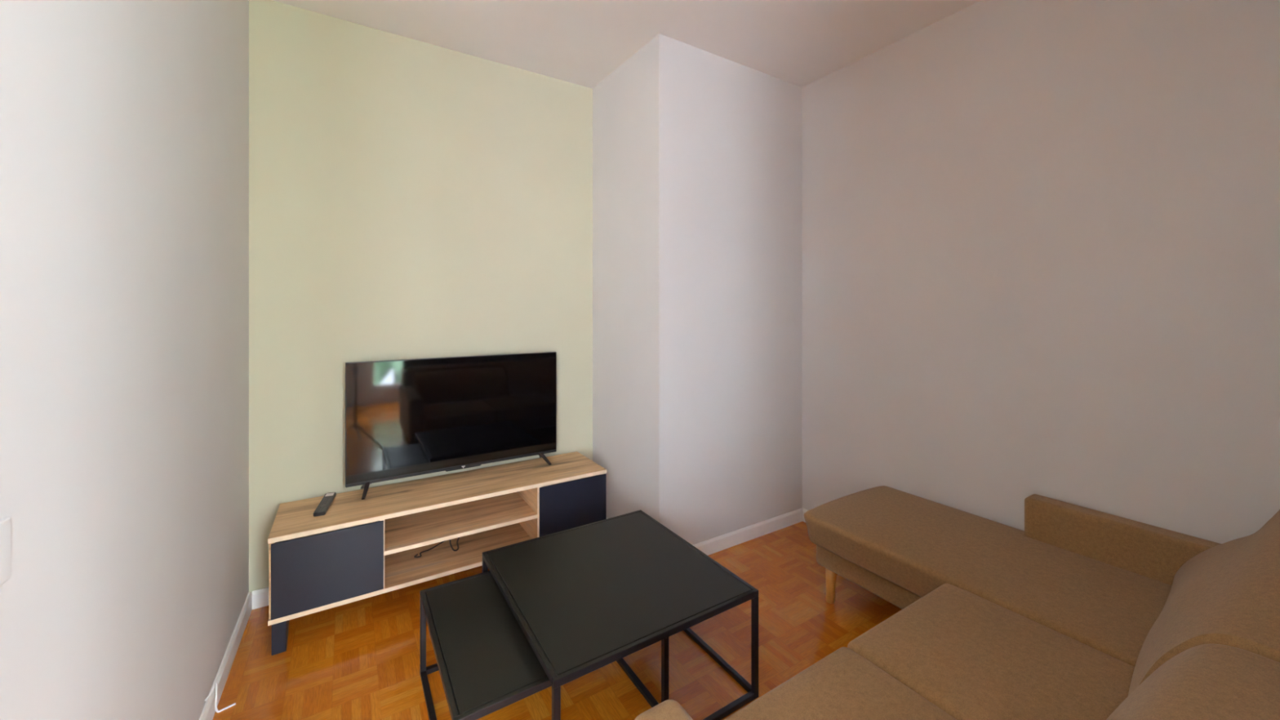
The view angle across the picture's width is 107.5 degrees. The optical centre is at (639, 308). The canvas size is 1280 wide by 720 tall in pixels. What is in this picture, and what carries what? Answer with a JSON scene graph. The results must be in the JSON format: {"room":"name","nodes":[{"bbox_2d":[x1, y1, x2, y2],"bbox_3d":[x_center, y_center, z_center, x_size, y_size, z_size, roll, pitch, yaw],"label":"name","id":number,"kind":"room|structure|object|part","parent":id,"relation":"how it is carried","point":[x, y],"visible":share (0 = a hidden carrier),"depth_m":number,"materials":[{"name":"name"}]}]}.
{"room":"living room","nodes":[
{"label":"living room","id":0,"kind":"room"},
{"bbox_2d":[0,0,248,719],"bbox_3d":[-1.166,-0.033,1.053,0.102,2.665,2.424,0,0,-31],"label":"wall","id":1,"kind":"structure","parent":0,"point":[124,124],"depth_m":0.93,"materials":[{"name":"white paint"}]},
{"bbox_2d":[0,516,10,586],"bbox_3d":[-0.835,0.324,0.603,0.007,0.084,0.084,0,0,-32],"label":"light switch","id":2,"kind":"object","parent":1,"relation":"attached to","point":[5,524],"visible":1,"depth_m":0.63,"materials":[{"name":"plastic"}]},
{"bbox_2d":[199,591,252,719],"bbox_3d":[-1.093,1.262,1.040,0.012,0.075,2.323,0,0,-31],"label":"baseboard","id":3,"kind":"structure","parent":1,"relation":"attached to","point":[208,712],"depth_m":1.67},
{"bbox_2d":[248,0,592,592],"bbox_3d":[-1.057,-0.033,2.491,1.950,2.665,0.100,0,0,-32],"label":"wall","id":4,"kind":"structure","parent":0,"point":[409,198],"depth_m":2.31,"materials":[{"name":"paint"}]},
{"bbox_2d":[252,586,269,609],"bbox_3d":[-0.985,1.262,2.469,1.641,0.075,0.012,0,0,-32],"label":"baseboard","id":5,"kind":"structure","parent":4,"relation":"attached to","point":[260,597],"depth_m":2.04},
{"bbox_2d":[213,521,902,719],"bbox_3d":[-0.426,1.350,-0.089,5.783,0.100,5.142,0,0,-32],"label":"floor","id":6,"kind":"structure","parent":0,"point":[359,660],"depth_m":1.75,"materials":[{"name":"brown wood"}]},
{"bbox_2d":[204,680,235,712],"bbox_3d":[-1.345,1.241,1.490,0.035,0.117,0.108,0,0,1],"label":"cable","id":7,"kind":"object","parent":6,"relation":"on","point":[215,684],"visible":1,"depth_m":1.50,"materials":[{"name":"white plastic"}]},
{"bbox_2d":[267,451,606,655],"bbox_3d":[-0.882,1.079,2.288,1.428,0.442,0.381,0,0,-32],"label":"tv stand","id":8,"kind":"object","parent":6,"relation":"on","point":[359,549],"visible":0.89,"depth_m":2.14,"materials":[{"name":"brown wood"}]},
{"bbox_3d":[-1.483,1.020,1.921,0.016,0.289,0.366,0,0,-32],"label":"panel","id":9,"kind":"part","parent":8,"relation":"part of","materials":[{"name":"brown wood"}]},
{"bbox_3d":[-1.417,1.241,1.858,0.045,0.118,0.205,0,0,-32],"label":"leg","id":10,"kind":"part","parent":8,"relation":"part of","materials":[{"name":"black wood"}]},
{"bbox_2d":[313,492,336,516],"bbox_3d":[-1.375,0.850,2.051,0.043,0.016,0.236,0,0,-23],"label":"remote control","id":11,"kind":"object","parent":8,"relation":"on","point":[323,506],"visible":1,"depth_m":2.02,"materials":[{"name":"black plastic"}]},
{"bbox_3d":[-1.410,0.843,2.134,0.031,0.001,0.036,0,0,-23],"label":"display panel","id":12,"kind":"part","parent":11,"relation":"part of","materials":[{"name":"white plastic"}]},
{"bbox_3d":[-1.223,1.021,1.853,0.370,0.284,0.004,0,0,-32],"label":"door","id":13,"kind":"part","parent":8,"relation":"part of","materials":[{"name":"black wood"}]},
{"bbox_3d":[-0.979,1.020,2.444,1.392,0.289,0.006,0,0,-32],"label":"panel","id":14,"kind":"part","parent":8,"relation":"part of","materials":[{"name":"brown wood"}]},
{"bbox_2d":[413,537,459,557],"bbox_3d":[-0.927,1.160,2.313,0.134,0.008,0.328,0,0,29],"label":"power cable","id":15,"kind":"object","parent":8,"relation":"on","point":[453,549],"visible":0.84,"depth_m":2.27,"materials":[{"name":"black plastic"}]},
{"bbox_2d":[345,351,556,499],"bbox_3d":[-0.907,0.551,2.409,1.026,0.610,0.155,0,0,-32],"label":"television","id":16,"kind":"object","parent":8,"relation":"on","point":[405,418],"visible":1,"depth_m":2.38,"materials":[{"name":"glass"}]},
{"bbox_2d":[384,492,537,551],"bbox_3d":[-0.882,1.020,2.288,0.662,0.017,0.361,0,0,-32],"label":"shelf","id":17,"kind":"object","parent":8,"relation":"attached to","point":[409,531],"depth_m":2.24,"materials":[{"name":"brown wood"}]},
{"bbox_3d":[-0.594,1.020,2.467,0.016,0.289,0.363,0,0,-32],"label":"divider panel","id":18,"kind":"part","parent":8,"relation":"part of","materials":[{"name":"brown wood"}]},
{"bbox_3d":[-0.338,1.021,2.406,0.370,0.284,0.004,0,0,-32],"label":"door","id":19,"kind":"part","parent":8,"relation":"part of","materials":[{"name":"black wood"}]},
{"bbox_2d":[419,570,668,719],"bbox_3d":[-0.346,1.151,1.575,0.640,0.298,0.627,0,0,-32],"label":"coffee table","id":20,"kind":"object","parent":6,"relation":"on","point":[486,664],"visible":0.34,"depth_m":1.42,"materials":[{"name":"black metal"}]},
{"bbox_3d":[-0.771,1.161,1.668,0.018,0.278,0.018,0,0,-32],"label":"leg","id":21,"kind":"part","parent":20,"relation":"part of","materials":[{"name":"black metal"}]},
{"bbox_3d":[-0.610,1.291,1.410,0.018,0.018,0.591,0,0,-32],"label":"floor rail","id":22,"kind":"part","parent":20,"relation":"part of","materials":[{"name":"black metal"}]},
{"bbox_3d":[-0.507,1.291,1.833,0.604,0.018,0.018,0,0,-32],"label":"floor rail","id":23,"kind":"part","parent":20,"relation":"part of","materials":[{"name":"black metal"}]},
{"bbox_3d":[-0.346,1.012,1.575,0.640,0.020,0.627,0,0,-32],"label":"frame","id":24,"kind":"part","parent":20,"relation":"part of","materials":[{"name":"black metal"}]},
{"bbox_3d":[-0.082,1.291,1.740,0.018,0.018,0.591,0,0,-32],"label":"floor rail","id":25,"kind":"part","parent":20,"relation":"part of","materials":[{"name":"black metal"}]},
{"bbox_3d":[0.079,1.161,1.482,0.018,0.278,0.018,0,0,-32],"label":"leg","id":26,"kind":"part","parent":20,"relation":"part of","materials":[{"name":"black metal"}]},
{"bbox_2d":[482,510,758,719],"bbox_3d":[-0.107,1.121,1.696,0.726,0.358,0.744,0,0,-32],"label":"coffee table","id":27,"kind":"object","parent":6,"relation":"on","point":[586,598],"visible":0.86,"depth_m":1.58,"materials":[{"name":"black metal"}]},
{"bbox_3d":[-0.599,1.131,1.816,0.018,0.338,0.018,0,0,-32],"label":"leg","id":28,"kind":"part","parent":27,"relation":"part of","materials":[{"name":"black metal"}]},
{"bbox_3d":[-0.214,1.131,1.200,0.018,0.338,0.018,0,0,-32],"label":"leg","id":29,"kind":"part","parent":27,"relation":"part of","materials":[{"name":"black metal"}]},
{"bbox_3d":[0.194,1.291,1.883,0.018,0.018,0.708,0,0,-32],"label":"floor rail","id":30,"kind":"part","parent":27,"relation":"part of","materials":[{"name":"black metal"}]},
{"bbox_3d":[0.086,1.291,1.388,0.690,0.018,0.018,0,0,-32],"label":"floor rail","id":31,"kind":"part","parent":27,"relation":"part of","materials":[{"name":"black metal"}]},
{"bbox_3d":[0.386,1.131,1.576,0.018,0.338,0.018,0,0,-32],"label":"leg","id":32,"kind":"part","parent":27,"relation":"part of","materials":[{"name":"black metal"}]},
{"bbox_2d":[634,485,1279,719],"bbox_3d":[0.862,0.910,1.268,1.926,0.780,1.575,0,0,-32],"label":"sofa","id":33,"kind":"object","parent":6,"relation":"on","point":[1078,613],"visible":1,"depth_m":1.25,"materials":[{"name":"beige fabric"}]},
{"bbox_3d":[0.252,0.949,0.532,0.112,0.393,0.875,0,0,-32],"label":"armrest","id":34,"kind":"part","parent":33,"relation":"part of","materials":[{"name":"beige fabric"}]},
{"bbox_3d":[0.851,1.222,2.089,0.048,0.157,0.047,0,0,-32],"label":"leg","id":35,"kind":"part","parent":33,"relation":"part of","materials":[{"name":"brown wood"}]},
{"bbox_2d":[723,646,956,719],"bbox_3d":[0.499,0.965,0.807,0.590,0.146,0.740,0,0,-32],"label":"seat cushion","id":36,"kind":"object","parent":33,"relation":"on","point":[848,683],"depth_m":1.08,"materials":[{"name":"beige fabric"}]},
{"bbox_2d":[804,485,1172,666],"bbox_3d":[1.334,0.966,1.693,0.642,0.144,1.355,0,0,-32],"label":"cushion","id":37,"kind":"object","parent":33,"relation":"on","point":[917,544],"depth_m":1.66,"materials":[{"name":"beige fabric"}]},
{"bbox_2d":[847,583,1134,719],"bbox_3d":[0.984,0.965,1.111,0.542,0.146,0.740,0,0,-32],"label":"seat cushion","id":38,"kind":"object","parent":33,"relation":"on","point":[972,655],"depth_m":1.19,"materials":[{"name":"beige fabric"}]},
{"bbox_3d":[1.793,0.945,1.506,0.094,0.401,0.892,0,0,-32],"label":"armrest","id":39,"kind":"part","parent":33,"relation":"part of","materials":[{"name":"beige fabric"}]},
{"bbox_2d":[1106,643,1279,719],"bbox_3d":[0.738,0.755,0.665,0.836,0.292,0.287,0,0,-32],"label":"cushion","id":40,"kind":"object","parent":33,"relation":"on","point":[1211,681],"depth_m":0.77,"materials":[{"name":"beige fabric"}]},
{"bbox_2d":[1128,509,1279,695],"bbox_3d":[1.454,0.711,1.145,0.856,0.381,0.341,0,0,-32],"label":"cushion","id":41,"kind":"object","parent":33,"relation":"on","point":[1228,593],"depth_m":1.06,"materials":[{"name":"beige fabric"}]},
{"bbox_2d":[272,0,982,88],"bbox_3d":[-0.426,-1.415,-0.089,5.783,0.100,5.142,0,0,-32],"label":"ceiling","id":42,"kind":"structure","parent":0,"point":[581,42],"depth_m":2.27,"materials":[{"name":"paint"}]},
{"bbox_2d":[592,34,802,544],"bbox_3d":[0.361,-0.033,2.935,1.140,2.665,0.750,0,0,-32],"label":"wall","id":43,"kind":"structure","parent":0,"point":[697,153],"depth_m":2.58,"materials":[{"name":"white paint"}]},
{"bbox_2d":[692,507,803,555],"bbox_3d":[0.547,1.262,2.603,1.077,0.075,0.012,0,0,-32],"label":"baseboard","id":44,"kind":"structure","parent":43,"relation":"attached to","point":[713,545],"depth_m":2.64,"materials":[{"name":"white wood"}]},
{"bbox_2d":[802,0,1279,543],"bbox_3d":[2.182,-0.033,1.100,0.100,2.665,4.390,0,0,-32],"label":"wall","id":45,"kind":"structure","parent":0,"point":[1041,238],"depth_m":1.86,"materials":[{"name":"white paint"}]},
{"bbox_2d":[802,508,808,522],"bbox_3d":[1.564,1.262,1.981,0.012,0.075,2.120,0,0,-32],"label":"baseboard","id":46,"kind":"structure","parent":45,"relation":"attached to","point":[804,510],"depth_m":2.87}
]}

